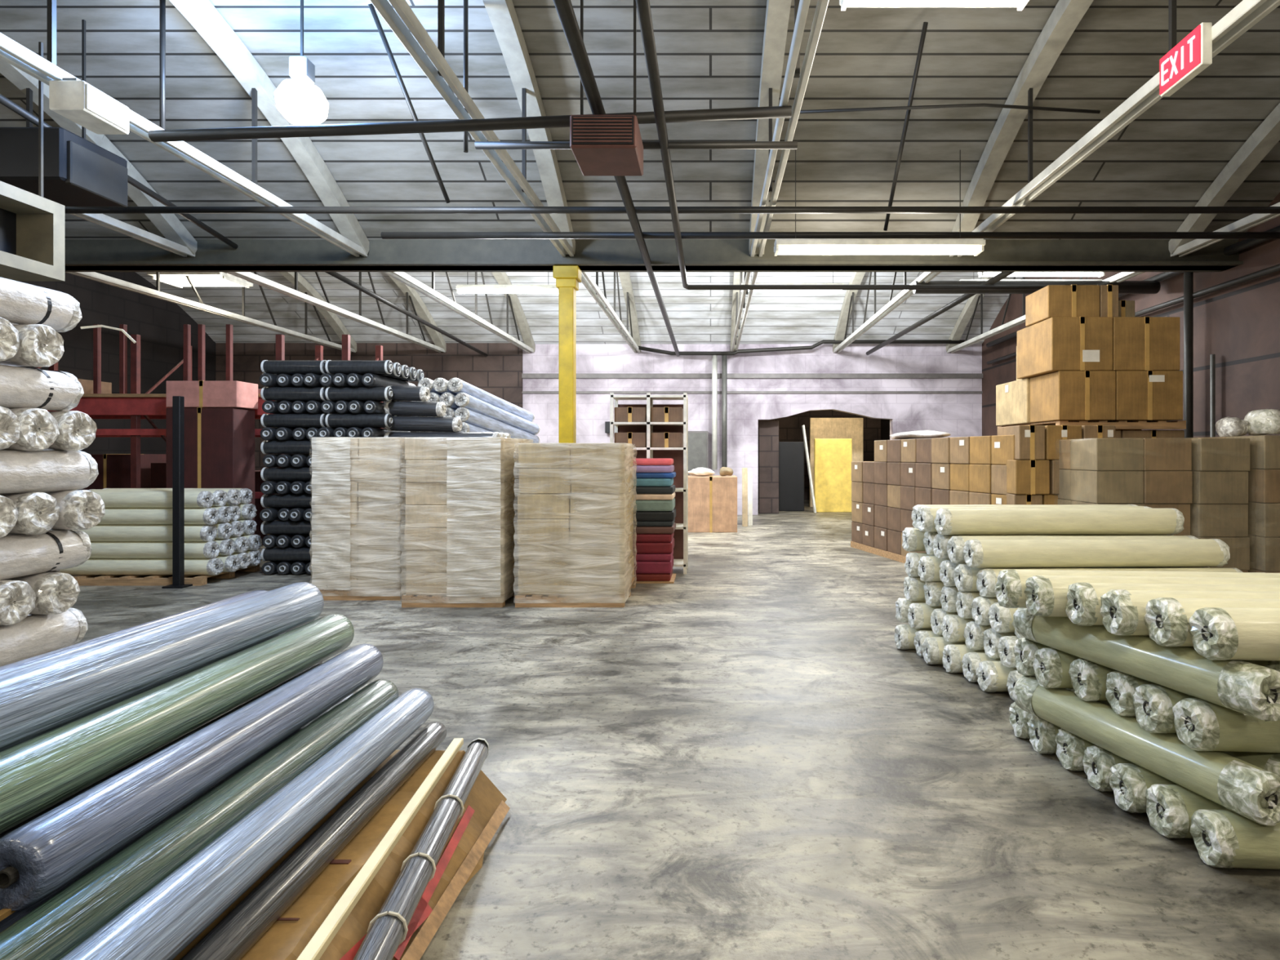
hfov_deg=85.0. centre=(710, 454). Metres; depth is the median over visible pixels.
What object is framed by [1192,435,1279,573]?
cardboard boxes
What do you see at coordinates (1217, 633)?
roll
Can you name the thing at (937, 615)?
roll
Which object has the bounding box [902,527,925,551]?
roll
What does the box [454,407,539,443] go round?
roll
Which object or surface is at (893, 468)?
cardboard box
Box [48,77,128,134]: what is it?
light fixture
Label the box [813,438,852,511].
board
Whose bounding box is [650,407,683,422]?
cardboard box
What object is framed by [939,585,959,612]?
roll
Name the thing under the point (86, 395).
deck
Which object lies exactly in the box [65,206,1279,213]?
pipe
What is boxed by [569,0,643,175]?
heater
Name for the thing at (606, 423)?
wall box
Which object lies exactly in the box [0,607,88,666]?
roll
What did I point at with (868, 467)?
cardboard box
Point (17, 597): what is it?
roll
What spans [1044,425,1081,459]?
cardboard box
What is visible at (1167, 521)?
roll
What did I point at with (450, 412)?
roll
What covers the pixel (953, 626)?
roll
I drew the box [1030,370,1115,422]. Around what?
cardboard box
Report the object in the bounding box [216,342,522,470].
wall
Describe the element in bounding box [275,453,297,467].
roll
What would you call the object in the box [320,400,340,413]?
roll
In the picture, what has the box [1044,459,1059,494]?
cardboard box
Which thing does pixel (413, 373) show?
roll
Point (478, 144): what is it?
pipe
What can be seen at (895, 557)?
timber skid
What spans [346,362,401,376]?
roll
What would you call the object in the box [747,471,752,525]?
leaning board
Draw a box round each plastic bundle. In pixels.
[719,466,733,475]
[1215,416,1248,436]
[1243,408,1279,435]
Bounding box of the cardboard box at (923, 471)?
[915,462,941,488]
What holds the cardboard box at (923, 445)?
on the cardboard box at (923, 471)
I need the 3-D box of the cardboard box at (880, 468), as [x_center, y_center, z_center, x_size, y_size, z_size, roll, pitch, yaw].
[2.936,0.293,11.010,0.550,0.343,0.426,0,0,-13]
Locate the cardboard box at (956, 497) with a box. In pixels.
[949,490,972,504]
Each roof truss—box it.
[0,0,368,257]
[0,58,197,257]
[65,271,356,352]
[225,271,446,352]
[369,0,575,257]
[383,271,535,352]
[581,271,640,352]
[730,271,758,351]
[749,0,829,257]
[832,271,941,352]
[946,271,1145,352]
[949,0,1279,257]
[1168,102,1279,257]
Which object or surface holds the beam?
attached to the wall at (1239, 324)
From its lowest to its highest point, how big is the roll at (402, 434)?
0.203 m
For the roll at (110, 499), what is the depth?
8.53 m
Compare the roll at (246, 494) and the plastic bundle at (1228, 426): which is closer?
the plastic bundle at (1228, 426)
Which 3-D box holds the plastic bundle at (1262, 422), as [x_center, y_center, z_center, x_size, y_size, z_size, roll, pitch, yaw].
[5.840,-0.336,7.309,0.387,0.281,0.405,0,0,-39]
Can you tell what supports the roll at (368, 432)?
on the roll
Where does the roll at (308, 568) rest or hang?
on the floor
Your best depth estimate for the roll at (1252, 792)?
2.95 m
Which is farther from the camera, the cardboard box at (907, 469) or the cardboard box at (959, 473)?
the cardboard box at (907, 469)
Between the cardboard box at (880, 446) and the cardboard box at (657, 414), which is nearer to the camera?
the cardboard box at (657, 414)
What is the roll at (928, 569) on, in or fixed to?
on the roll at (932, 590)
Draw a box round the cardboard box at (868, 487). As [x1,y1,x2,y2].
[862,482,875,504]
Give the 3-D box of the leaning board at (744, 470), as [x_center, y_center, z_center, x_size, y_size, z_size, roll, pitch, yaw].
[0.762,0.951,15.439,0.120,1.300,0.117,0,0,0]
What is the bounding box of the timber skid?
[850,541,906,563]
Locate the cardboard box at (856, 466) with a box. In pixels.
[851,461,874,482]
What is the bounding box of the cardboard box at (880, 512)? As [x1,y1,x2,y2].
[874,505,888,528]
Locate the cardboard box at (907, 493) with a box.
[900,485,916,510]
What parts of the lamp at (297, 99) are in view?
bulb, hanger rod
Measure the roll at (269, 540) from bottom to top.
0.179 m
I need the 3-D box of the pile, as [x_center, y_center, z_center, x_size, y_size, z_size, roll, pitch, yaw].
[-0.181,0.370,14.617,0.541,0.183,0.523,0,0,29]
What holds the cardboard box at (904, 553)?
on the timber skid
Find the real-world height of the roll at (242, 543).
0.212 m
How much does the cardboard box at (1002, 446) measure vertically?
0.343 m
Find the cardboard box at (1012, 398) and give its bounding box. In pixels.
[995,377,1031,426]
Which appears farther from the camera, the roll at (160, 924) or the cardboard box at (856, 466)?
the cardboard box at (856, 466)
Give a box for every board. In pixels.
[742,467,747,526]
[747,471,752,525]
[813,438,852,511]
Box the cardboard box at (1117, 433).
[1115,430,1120,438]
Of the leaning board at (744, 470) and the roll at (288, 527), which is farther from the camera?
the leaning board at (744, 470)
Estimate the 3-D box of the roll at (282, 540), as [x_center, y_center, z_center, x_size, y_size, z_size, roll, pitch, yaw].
[-5.660,1.154,9.835,0.177,0.179,1.362,0,0,0]
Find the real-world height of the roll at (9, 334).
0.262 m
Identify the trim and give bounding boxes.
[521,373,982,377]
[522,391,982,393]
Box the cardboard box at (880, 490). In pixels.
[874,483,888,506]
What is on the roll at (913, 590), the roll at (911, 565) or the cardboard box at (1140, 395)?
the roll at (911, 565)
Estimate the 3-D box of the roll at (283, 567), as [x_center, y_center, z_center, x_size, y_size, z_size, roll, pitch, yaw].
[-5.652,1.509,9.838,0.178,0.177,1.362,0,0,0]
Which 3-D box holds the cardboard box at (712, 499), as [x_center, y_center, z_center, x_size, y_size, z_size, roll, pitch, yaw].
[0.007,1.029,14.650,1.080,1.142,0.908,0,0,0]
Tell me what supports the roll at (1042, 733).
on the floor
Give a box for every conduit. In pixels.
[0,93,238,248]
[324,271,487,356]
[368,3,450,203]
[883,22,928,231]
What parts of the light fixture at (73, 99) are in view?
lid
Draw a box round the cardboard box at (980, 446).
[969,435,991,464]
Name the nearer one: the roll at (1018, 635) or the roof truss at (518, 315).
the roll at (1018, 635)
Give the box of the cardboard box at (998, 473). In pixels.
[991,464,1009,494]
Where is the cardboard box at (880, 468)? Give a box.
[874,462,887,484]
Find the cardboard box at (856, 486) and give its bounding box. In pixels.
[851,481,862,502]
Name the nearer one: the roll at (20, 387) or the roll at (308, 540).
the roll at (20, 387)
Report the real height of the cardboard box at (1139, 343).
0.634 m
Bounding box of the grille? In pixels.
[572,115,633,144]
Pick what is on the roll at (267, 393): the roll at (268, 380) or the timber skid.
the roll at (268, 380)
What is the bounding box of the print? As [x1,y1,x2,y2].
[339,804,475,959]
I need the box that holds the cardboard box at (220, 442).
[166,407,254,534]
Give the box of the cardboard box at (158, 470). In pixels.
[151,462,166,488]
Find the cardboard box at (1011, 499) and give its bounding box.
[999,493,1042,504]
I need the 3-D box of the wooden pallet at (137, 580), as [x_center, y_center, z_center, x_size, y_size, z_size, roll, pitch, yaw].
[-7.150,1.550,9.000,1.900,0.100,1.100,0,0,0]
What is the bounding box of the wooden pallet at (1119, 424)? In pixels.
[997,420,1186,430]
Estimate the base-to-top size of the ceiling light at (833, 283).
1.005 m
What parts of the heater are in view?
casing, hanger rod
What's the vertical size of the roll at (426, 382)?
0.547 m
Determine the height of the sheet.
0.120 m
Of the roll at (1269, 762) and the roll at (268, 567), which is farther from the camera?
the roll at (268, 567)
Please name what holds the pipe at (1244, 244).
attached to the wall at (1239, 324)
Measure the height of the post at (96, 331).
1.100 m
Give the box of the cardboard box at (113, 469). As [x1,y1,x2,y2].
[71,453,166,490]
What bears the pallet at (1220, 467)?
on the floor
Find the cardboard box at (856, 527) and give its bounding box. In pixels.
[851,521,862,544]
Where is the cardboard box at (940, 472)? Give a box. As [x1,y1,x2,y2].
[932,463,950,489]
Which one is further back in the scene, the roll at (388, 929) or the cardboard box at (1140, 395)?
the cardboard box at (1140, 395)
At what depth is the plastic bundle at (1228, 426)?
7.31 m
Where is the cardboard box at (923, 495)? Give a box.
[915,487,934,505]
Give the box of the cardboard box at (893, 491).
[887,484,900,508]
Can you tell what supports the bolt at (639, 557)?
on the bolt at (642, 566)
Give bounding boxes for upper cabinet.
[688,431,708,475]
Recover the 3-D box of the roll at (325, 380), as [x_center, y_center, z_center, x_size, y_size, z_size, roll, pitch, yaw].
[-5.077,-0.983,9.820,0.177,0.179,1.362,0,0,0]
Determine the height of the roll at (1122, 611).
0.206 m
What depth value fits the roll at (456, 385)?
10.91 m
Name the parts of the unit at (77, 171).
casing, hanger rod, panel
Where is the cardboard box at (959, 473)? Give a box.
[950,463,977,491]
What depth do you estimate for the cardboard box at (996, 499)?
8.08 m
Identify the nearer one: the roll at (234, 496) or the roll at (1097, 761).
the roll at (1097, 761)
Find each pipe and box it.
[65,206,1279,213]
[147,105,791,142]
[160,0,165,129]
[380,231,1279,239]
[463,0,468,152]
[474,141,797,149]
[552,0,679,356]
[635,0,1048,289]
[638,339,968,355]
[711,355,717,469]
[721,355,727,466]
[866,271,1014,355]
[912,280,1160,293]
[986,225,1279,347]
[986,263,1279,364]
[1183,271,1193,438]
[1209,354,1215,437]
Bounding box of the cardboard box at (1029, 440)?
[997,425,1044,459]
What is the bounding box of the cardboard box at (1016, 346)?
[1016,346,1022,380]
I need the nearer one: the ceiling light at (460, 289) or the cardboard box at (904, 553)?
the cardboard box at (904, 553)
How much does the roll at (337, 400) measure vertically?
0.184 m
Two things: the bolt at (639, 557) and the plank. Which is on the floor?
the plank
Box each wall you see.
[18,271,216,453]
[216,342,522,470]
[522,344,982,515]
[759,421,778,513]
[880,418,889,439]
[982,192,1279,437]
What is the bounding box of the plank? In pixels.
[801,425,816,513]
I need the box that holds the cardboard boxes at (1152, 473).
[1052,438,1191,535]
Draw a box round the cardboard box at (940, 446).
[931,437,950,463]
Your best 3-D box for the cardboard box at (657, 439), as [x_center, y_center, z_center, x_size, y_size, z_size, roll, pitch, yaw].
[-0.590,-0.192,9.475,0.420,0.203,0.358,0,0,0]
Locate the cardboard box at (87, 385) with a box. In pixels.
[77,378,111,393]
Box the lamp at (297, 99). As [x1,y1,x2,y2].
[274,0,328,125]
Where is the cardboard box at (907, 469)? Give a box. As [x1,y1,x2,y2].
[900,462,915,486]
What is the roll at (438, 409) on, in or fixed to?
on the roll at (423, 424)
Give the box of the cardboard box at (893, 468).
[887,462,906,485]
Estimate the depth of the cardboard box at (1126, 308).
8.50 m
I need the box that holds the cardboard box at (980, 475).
[968,464,991,493]
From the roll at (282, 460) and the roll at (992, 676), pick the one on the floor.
the roll at (992, 676)
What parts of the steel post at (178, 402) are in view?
foot plate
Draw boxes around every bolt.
[632,457,673,465]
[632,464,674,472]
[632,484,675,493]
[632,497,675,511]
[632,522,675,533]
[632,532,674,542]
[632,537,674,553]
[633,477,673,486]
[633,492,675,499]
[633,508,675,520]
[633,518,675,526]
[634,549,673,560]
[634,555,673,573]
[634,568,672,581]
[635,471,675,478]
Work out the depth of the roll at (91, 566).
8.53 m
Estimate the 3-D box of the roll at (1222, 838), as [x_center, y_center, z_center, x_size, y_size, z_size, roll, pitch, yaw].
[2.898,1.503,2.663,1.961,0.203,0.205,0,0,3]
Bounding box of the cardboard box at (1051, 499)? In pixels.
[1042,493,1057,504]
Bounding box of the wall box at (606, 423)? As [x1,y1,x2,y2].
[604,421,609,433]
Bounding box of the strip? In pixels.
[0,908,15,921]
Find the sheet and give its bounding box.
[889,430,951,439]
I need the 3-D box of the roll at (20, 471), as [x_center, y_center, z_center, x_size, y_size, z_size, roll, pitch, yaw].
[-4.216,0.103,3.767,0.263,0.268,1.812,0,0,-1]
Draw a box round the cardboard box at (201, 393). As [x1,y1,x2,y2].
[166,380,257,408]
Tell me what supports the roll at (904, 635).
on the floor
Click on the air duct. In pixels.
(33, 226)
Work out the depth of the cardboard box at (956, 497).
8.85 m
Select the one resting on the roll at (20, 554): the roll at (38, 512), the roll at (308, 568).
the roll at (38, 512)
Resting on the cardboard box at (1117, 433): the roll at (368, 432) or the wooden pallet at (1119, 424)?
the wooden pallet at (1119, 424)
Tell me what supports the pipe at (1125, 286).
attached to the roof truss at (856, 278)
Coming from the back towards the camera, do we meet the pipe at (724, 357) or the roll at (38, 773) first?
the pipe at (724, 357)
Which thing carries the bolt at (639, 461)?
on the bolt at (640, 468)
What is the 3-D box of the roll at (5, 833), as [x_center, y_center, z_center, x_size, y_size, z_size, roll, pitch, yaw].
[-1.800,1.025,2.220,0.186,0.181,1.912,0,0,0]
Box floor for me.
[48,499,1279,959]
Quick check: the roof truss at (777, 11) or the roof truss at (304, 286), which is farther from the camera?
the roof truss at (304, 286)
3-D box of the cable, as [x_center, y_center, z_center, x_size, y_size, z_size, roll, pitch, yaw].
[2.404,-3.485,7.000,3.035,0.100,0.032,0,0,0]
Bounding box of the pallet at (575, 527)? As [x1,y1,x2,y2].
[513,442,636,607]
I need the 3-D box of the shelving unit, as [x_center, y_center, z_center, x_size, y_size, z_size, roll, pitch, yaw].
[-0.830,0.390,9.505,1.024,2.420,0.490,0,0,0]
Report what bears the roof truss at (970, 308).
attached to the ceiling
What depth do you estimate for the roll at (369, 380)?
9.32 m
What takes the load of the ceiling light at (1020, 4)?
hanging from the ceiling
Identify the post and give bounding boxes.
[93,324,101,393]
[119,324,127,393]
[161,395,192,588]
[183,324,191,381]
[197,324,204,381]
[226,324,232,381]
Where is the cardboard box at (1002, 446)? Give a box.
[991,435,1044,464]
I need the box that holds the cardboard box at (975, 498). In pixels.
[968,492,991,504]
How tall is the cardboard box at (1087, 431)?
0.383 m
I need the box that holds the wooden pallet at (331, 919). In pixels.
[240,737,510,959]
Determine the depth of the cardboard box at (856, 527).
11.78 m
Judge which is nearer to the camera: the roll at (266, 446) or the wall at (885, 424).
the roll at (266, 446)
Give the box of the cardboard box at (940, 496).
[932,488,954,504]
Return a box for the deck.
[81,393,261,397]
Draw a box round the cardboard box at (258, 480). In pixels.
[254,470,271,544]
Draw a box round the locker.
[778,441,804,511]
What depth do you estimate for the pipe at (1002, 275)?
12.62 m
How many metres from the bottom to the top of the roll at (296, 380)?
0.176 m
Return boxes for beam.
[65,240,1243,271]
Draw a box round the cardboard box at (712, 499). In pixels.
[688,475,737,532]
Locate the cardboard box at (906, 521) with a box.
[900,509,915,532]
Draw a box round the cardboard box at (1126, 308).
[1118,300,1134,316]
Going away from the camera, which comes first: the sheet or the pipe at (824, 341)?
the sheet
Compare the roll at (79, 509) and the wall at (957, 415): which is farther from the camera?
the wall at (957, 415)
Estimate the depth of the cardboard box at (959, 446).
8.82 m
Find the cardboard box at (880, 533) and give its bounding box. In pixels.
[874,526,888,551]
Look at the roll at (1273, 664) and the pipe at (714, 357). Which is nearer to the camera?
the roll at (1273, 664)
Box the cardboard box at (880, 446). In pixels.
[874,440,887,462]
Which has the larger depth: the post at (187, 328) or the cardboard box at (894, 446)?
the post at (187, 328)
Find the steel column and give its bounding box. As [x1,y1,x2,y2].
[552,265,581,443]
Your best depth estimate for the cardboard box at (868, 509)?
11.35 m
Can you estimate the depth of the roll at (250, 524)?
9.30 m
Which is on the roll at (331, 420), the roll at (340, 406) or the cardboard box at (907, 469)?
the roll at (340, 406)
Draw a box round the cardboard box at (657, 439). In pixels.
[650,432,683,447]
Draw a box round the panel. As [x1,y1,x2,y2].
[808,417,862,506]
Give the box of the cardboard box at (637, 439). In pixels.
[614,432,646,447]
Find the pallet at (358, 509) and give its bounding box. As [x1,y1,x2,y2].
[309,436,420,600]
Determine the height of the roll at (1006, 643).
0.204 m
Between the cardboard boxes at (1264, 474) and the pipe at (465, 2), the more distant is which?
the cardboard boxes at (1264, 474)
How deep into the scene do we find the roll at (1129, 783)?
3.06 m
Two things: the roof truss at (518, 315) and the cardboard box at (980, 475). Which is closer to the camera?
the cardboard box at (980, 475)
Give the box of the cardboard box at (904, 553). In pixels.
[901,532,915,556]
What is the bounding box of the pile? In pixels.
[688,467,715,475]
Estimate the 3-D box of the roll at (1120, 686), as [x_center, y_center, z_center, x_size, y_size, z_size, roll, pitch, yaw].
[2.841,1.109,3.166,1.961,0.204,0.205,0,0,3]
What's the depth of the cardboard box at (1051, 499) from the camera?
7.73 m
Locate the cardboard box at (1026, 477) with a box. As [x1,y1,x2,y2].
[999,459,1049,494]
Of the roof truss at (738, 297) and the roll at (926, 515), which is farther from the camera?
the roof truss at (738, 297)
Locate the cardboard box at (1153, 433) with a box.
[1120,429,1184,438]
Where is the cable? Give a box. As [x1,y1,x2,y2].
[800,103,1100,113]
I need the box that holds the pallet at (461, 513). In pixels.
[400,436,532,607]
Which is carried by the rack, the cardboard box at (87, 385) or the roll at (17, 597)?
the cardboard box at (87, 385)
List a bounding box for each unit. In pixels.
[0,19,127,207]
[609,392,688,573]
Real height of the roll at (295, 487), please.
0.177 m
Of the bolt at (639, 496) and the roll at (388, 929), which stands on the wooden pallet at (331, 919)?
the roll at (388, 929)
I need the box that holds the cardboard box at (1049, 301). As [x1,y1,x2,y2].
[1025,284,1099,326]
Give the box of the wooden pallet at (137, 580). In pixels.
[73,564,259,586]
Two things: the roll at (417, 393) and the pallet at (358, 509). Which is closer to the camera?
the pallet at (358, 509)
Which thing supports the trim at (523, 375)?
attached to the wall at (957, 415)
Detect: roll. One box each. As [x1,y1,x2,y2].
[0,276,136,343]
[0,316,19,360]
[0,324,64,367]
[0,364,84,411]
[0,406,19,449]
[0,449,98,493]
[0,492,59,534]
[0,495,18,537]
[0,529,91,580]
[0,579,35,625]
[0,582,324,751]
[0,590,267,674]
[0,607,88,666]
[0,613,354,834]
[0,643,383,911]
[0,662,322,838]
[0,679,398,959]
[0,693,353,932]
[2,407,59,450]
[5,572,79,614]
[22,489,105,529]
[40,410,97,450]
[49,524,217,542]
[55,558,223,575]
[59,688,434,959]
[72,489,227,506]
[88,488,241,505]
[89,541,220,558]
[93,491,214,507]
[97,507,219,524]
[103,488,253,503]
[173,750,399,959]
[180,721,446,959]
[209,506,232,523]
[212,538,235,555]
[213,522,233,539]
[214,555,240,572]
[224,505,240,520]
[227,520,244,537]
[229,536,249,552]
[231,552,251,568]
[236,503,257,519]
[236,519,257,534]
[240,534,262,550]
[244,550,261,565]
[259,373,281,386]
[259,507,283,521]
[260,360,328,373]
[260,386,327,400]
[260,413,327,427]
[260,426,281,440]
[260,440,314,454]
[260,466,315,480]
[260,480,280,494]
[260,493,314,507]
[260,520,315,534]
[260,546,311,561]
[262,400,284,413]
[262,453,282,466]
[262,533,284,547]
[262,560,284,574]
[274,546,309,547]
[275,373,297,386]
[275,426,298,440]
[275,426,337,427]
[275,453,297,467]
[275,466,311,467]
[275,480,297,494]
[275,533,295,547]
[276,400,297,413]
[276,560,298,574]
[277,507,295,520]
[288,507,310,521]
[289,453,311,467]
[289,480,310,494]
[290,373,310,386]
[290,533,314,547]
[290,560,310,574]
[291,400,311,413]
[292,427,311,440]
[302,373,324,386]
[302,507,314,521]
[303,480,315,494]
[304,561,312,574]
[305,400,327,413]
[305,426,319,440]
[305,533,315,547]
[306,454,311,466]
[316,426,336,437]
[319,373,339,386]
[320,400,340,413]
[324,360,393,373]
[324,386,393,400]
[324,413,393,427]
[332,373,353,386]
[333,426,349,437]
[334,400,353,413]
[337,400,399,401]
[337,415,399,427]
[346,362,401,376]
[346,373,368,386]
[346,426,364,437]
[347,400,368,413]
[352,737,488,959]
[360,426,409,437]
[361,373,415,386]
[363,400,386,413]
[381,364,409,377]
[383,400,446,417]
[383,431,501,438]
[384,416,462,431]
[386,386,430,401]
[391,367,417,380]
[398,368,424,381]
[417,377,442,395]
[426,392,440,401]
[432,377,457,395]
[439,392,460,409]
[442,407,455,417]
[447,377,534,422]
[454,392,540,435]
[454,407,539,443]
[460,422,491,432]
[500,432,506,438]
[505,433,511,438]
[893,624,932,649]
[895,597,925,622]
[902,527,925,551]
[903,576,925,600]
[904,552,934,577]
[907,603,942,628]
[911,504,1137,528]
[913,630,942,657]
[916,506,1152,532]
[917,555,950,582]
[921,636,965,664]
[923,532,937,555]
[923,581,944,606]
[930,608,957,635]
[932,533,1173,559]
[933,507,1184,534]
[939,560,966,586]
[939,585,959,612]
[941,614,974,642]
[942,644,985,673]
[946,535,1198,563]
[953,564,1210,591]
[955,591,980,618]
[961,652,1000,682]
[963,538,1230,568]
[963,621,991,649]
[971,595,998,625]
[975,660,1017,692]
[976,567,1242,597]
[982,628,1016,658]
[988,602,1017,632]
[994,568,1279,608]
[997,635,1018,667]
[1006,670,1022,701]
[1008,701,1032,738]
[1011,608,1279,721]
[1012,675,1279,826]
[1013,619,1022,638]
[1013,637,1052,675]
[1023,575,1279,617]
[1026,715,1060,754]
[1032,647,1079,688]
[1055,728,1095,771]
[1065,582,1279,626]
[1066,688,1279,777]
[1068,657,1115,701]
[1082,745,1134,791]
[1099,589,1279,635]
[1105,670,1155,716]
[1109,763,1177,813]
[1132,684,1195,733]
[1143,597,1279,646]
[1145,784,1228,838]
[1172,697,1279,752]
[1187,607,1279,661]
[1190,808,1279,870]
[1191,646,1279,671]
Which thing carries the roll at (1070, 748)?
on the floor
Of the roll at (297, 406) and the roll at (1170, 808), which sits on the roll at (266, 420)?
the roll at (297, 406)
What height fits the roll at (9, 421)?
0.267 m
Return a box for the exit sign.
[1160,22,1212,96]
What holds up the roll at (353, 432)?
on the roll
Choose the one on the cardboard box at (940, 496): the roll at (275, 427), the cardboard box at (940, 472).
the cardboard box at (940, 472)
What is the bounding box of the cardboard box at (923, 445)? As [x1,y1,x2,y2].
[916,438,931,462]
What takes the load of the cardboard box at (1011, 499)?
on the cardboard box
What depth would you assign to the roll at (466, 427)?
10.20 m
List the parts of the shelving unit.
shelf post, shelf post, shelf post, shelf, shelf, shelf post, shelf, shelf, shelf, shelf, shelf post, shelf post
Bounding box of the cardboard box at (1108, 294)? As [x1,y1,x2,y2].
[1099,284,1118,317]
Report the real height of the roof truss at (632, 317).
1.669 m
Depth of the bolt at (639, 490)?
8.62 m
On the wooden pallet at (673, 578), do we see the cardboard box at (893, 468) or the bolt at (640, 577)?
the bolt at (640, 577)
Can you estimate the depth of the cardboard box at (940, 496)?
9.25 m
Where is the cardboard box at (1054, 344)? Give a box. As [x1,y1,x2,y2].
[1017,316,1112,378]
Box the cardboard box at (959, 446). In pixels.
[950,436,969,463]
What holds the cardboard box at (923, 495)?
on the cardboard box
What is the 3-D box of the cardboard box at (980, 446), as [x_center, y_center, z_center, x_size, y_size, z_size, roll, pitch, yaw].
[3.536,-0.051,8.501,0.550,0.343,0.426,0,0,-13]
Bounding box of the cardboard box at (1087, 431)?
[1081,425,1115,439]
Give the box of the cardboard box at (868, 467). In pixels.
[862,462,874,483]
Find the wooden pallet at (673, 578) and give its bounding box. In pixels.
[635,573,675,583]
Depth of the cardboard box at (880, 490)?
10.93 m
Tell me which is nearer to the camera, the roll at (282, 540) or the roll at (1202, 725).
the roll at (1202, 725)
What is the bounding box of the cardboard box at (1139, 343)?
[1111,316,1180,371]
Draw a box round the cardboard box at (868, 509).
[862,502,876,525]
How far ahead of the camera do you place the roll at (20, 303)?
4.27 m
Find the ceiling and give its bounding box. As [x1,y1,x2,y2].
[0,0,1279,344]
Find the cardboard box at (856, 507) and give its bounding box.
[851,501,862,523]
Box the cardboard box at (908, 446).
[901,439,916,462]
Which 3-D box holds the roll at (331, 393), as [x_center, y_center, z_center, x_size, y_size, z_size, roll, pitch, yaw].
[-4.673,-0.804,9.240,0.852,0.186,0.186,0,0,0]
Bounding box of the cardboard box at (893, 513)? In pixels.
[887,506,902,531]
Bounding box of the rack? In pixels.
[35,334,382,530]
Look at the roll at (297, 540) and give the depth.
9.18 m
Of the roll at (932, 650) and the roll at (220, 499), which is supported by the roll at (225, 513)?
the roll at (220, 499)
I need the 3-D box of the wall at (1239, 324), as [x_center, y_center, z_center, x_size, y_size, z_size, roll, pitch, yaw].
[7.300,-1.600,6.300,0.300,6.400,24.600,0,0,0]
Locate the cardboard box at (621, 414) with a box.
[614,407,646,422]
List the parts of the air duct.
duct frame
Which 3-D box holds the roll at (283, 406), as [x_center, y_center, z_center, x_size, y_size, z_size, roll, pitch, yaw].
[-5.648,-0.625,9.847,0.180,0.178,1.362,0,0,0]
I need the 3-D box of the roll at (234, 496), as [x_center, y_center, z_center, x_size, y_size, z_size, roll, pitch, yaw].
[-7.176,0.563,9.100,1.960,0.212,0.214,0,0,0]
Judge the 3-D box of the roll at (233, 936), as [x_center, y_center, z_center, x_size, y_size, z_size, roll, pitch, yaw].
[-1.295,1.310,2.280,0.113,0.110,2.012,0,0,0]
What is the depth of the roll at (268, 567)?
9.17 m
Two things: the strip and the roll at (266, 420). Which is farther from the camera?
the roll at (266, 420)
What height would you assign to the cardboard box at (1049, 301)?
0.388 m
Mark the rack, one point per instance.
(135, 409)
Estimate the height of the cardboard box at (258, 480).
1.303 m
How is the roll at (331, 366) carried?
on the roll at (325, 380)
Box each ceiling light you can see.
[146,271,253,288]
[455,271,558,293]
[741,271,844,292]
[773,150,985,256]
[839,0,1029,10]
[959,276,1102,280]
[977,271,1104,277]
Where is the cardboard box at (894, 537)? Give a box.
[887,528,901,555]
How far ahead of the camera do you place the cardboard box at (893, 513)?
10.51 m
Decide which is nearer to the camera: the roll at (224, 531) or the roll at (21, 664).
the roll at (21, 664)
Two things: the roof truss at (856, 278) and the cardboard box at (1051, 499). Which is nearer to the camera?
the cardboard box at (1051, 499)
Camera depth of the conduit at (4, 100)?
7.62 m
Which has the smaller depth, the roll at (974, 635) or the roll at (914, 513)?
the roll at (974, 635)
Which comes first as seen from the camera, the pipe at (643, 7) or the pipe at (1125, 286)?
the pipe at (643, 7)
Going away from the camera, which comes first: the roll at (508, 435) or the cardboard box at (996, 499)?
the cardboard box at (996, 499)
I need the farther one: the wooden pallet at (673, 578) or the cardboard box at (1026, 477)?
the wooden pallet at (673, 578)
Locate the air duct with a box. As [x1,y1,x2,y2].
[0,41,65,281]
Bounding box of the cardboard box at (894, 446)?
[887,439,901,462]
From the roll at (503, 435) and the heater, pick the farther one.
the roll at (503, 435)
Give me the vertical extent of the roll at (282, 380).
0.175 m
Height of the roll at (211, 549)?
0.212 m
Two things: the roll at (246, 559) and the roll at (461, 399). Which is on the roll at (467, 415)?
the roll at (461, 399)
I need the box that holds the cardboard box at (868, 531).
[862,524,875,547]
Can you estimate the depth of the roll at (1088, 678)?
3.35 m
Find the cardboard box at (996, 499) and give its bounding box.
[991,493,1006,504]
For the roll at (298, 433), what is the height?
0.179 m
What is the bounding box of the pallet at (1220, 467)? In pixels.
[1190,438,1249,572]
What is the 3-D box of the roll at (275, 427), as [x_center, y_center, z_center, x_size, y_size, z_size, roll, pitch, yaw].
[-5.523,-0.448,9.490,0.852,0.186,0.186,0,0,0]
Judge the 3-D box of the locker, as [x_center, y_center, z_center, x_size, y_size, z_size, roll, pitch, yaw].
[2.243,0.625,19.750,0.780,1.950,0.500,0,0,0]
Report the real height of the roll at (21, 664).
0.197 m
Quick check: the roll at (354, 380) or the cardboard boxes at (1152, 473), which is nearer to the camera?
the cardboard boxes at (1152, 473)
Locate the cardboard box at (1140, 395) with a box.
[1107,370,1182,421]
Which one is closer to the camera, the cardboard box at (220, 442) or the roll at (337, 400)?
the roll at (337, 400)
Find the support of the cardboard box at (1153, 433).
on the cardboard box

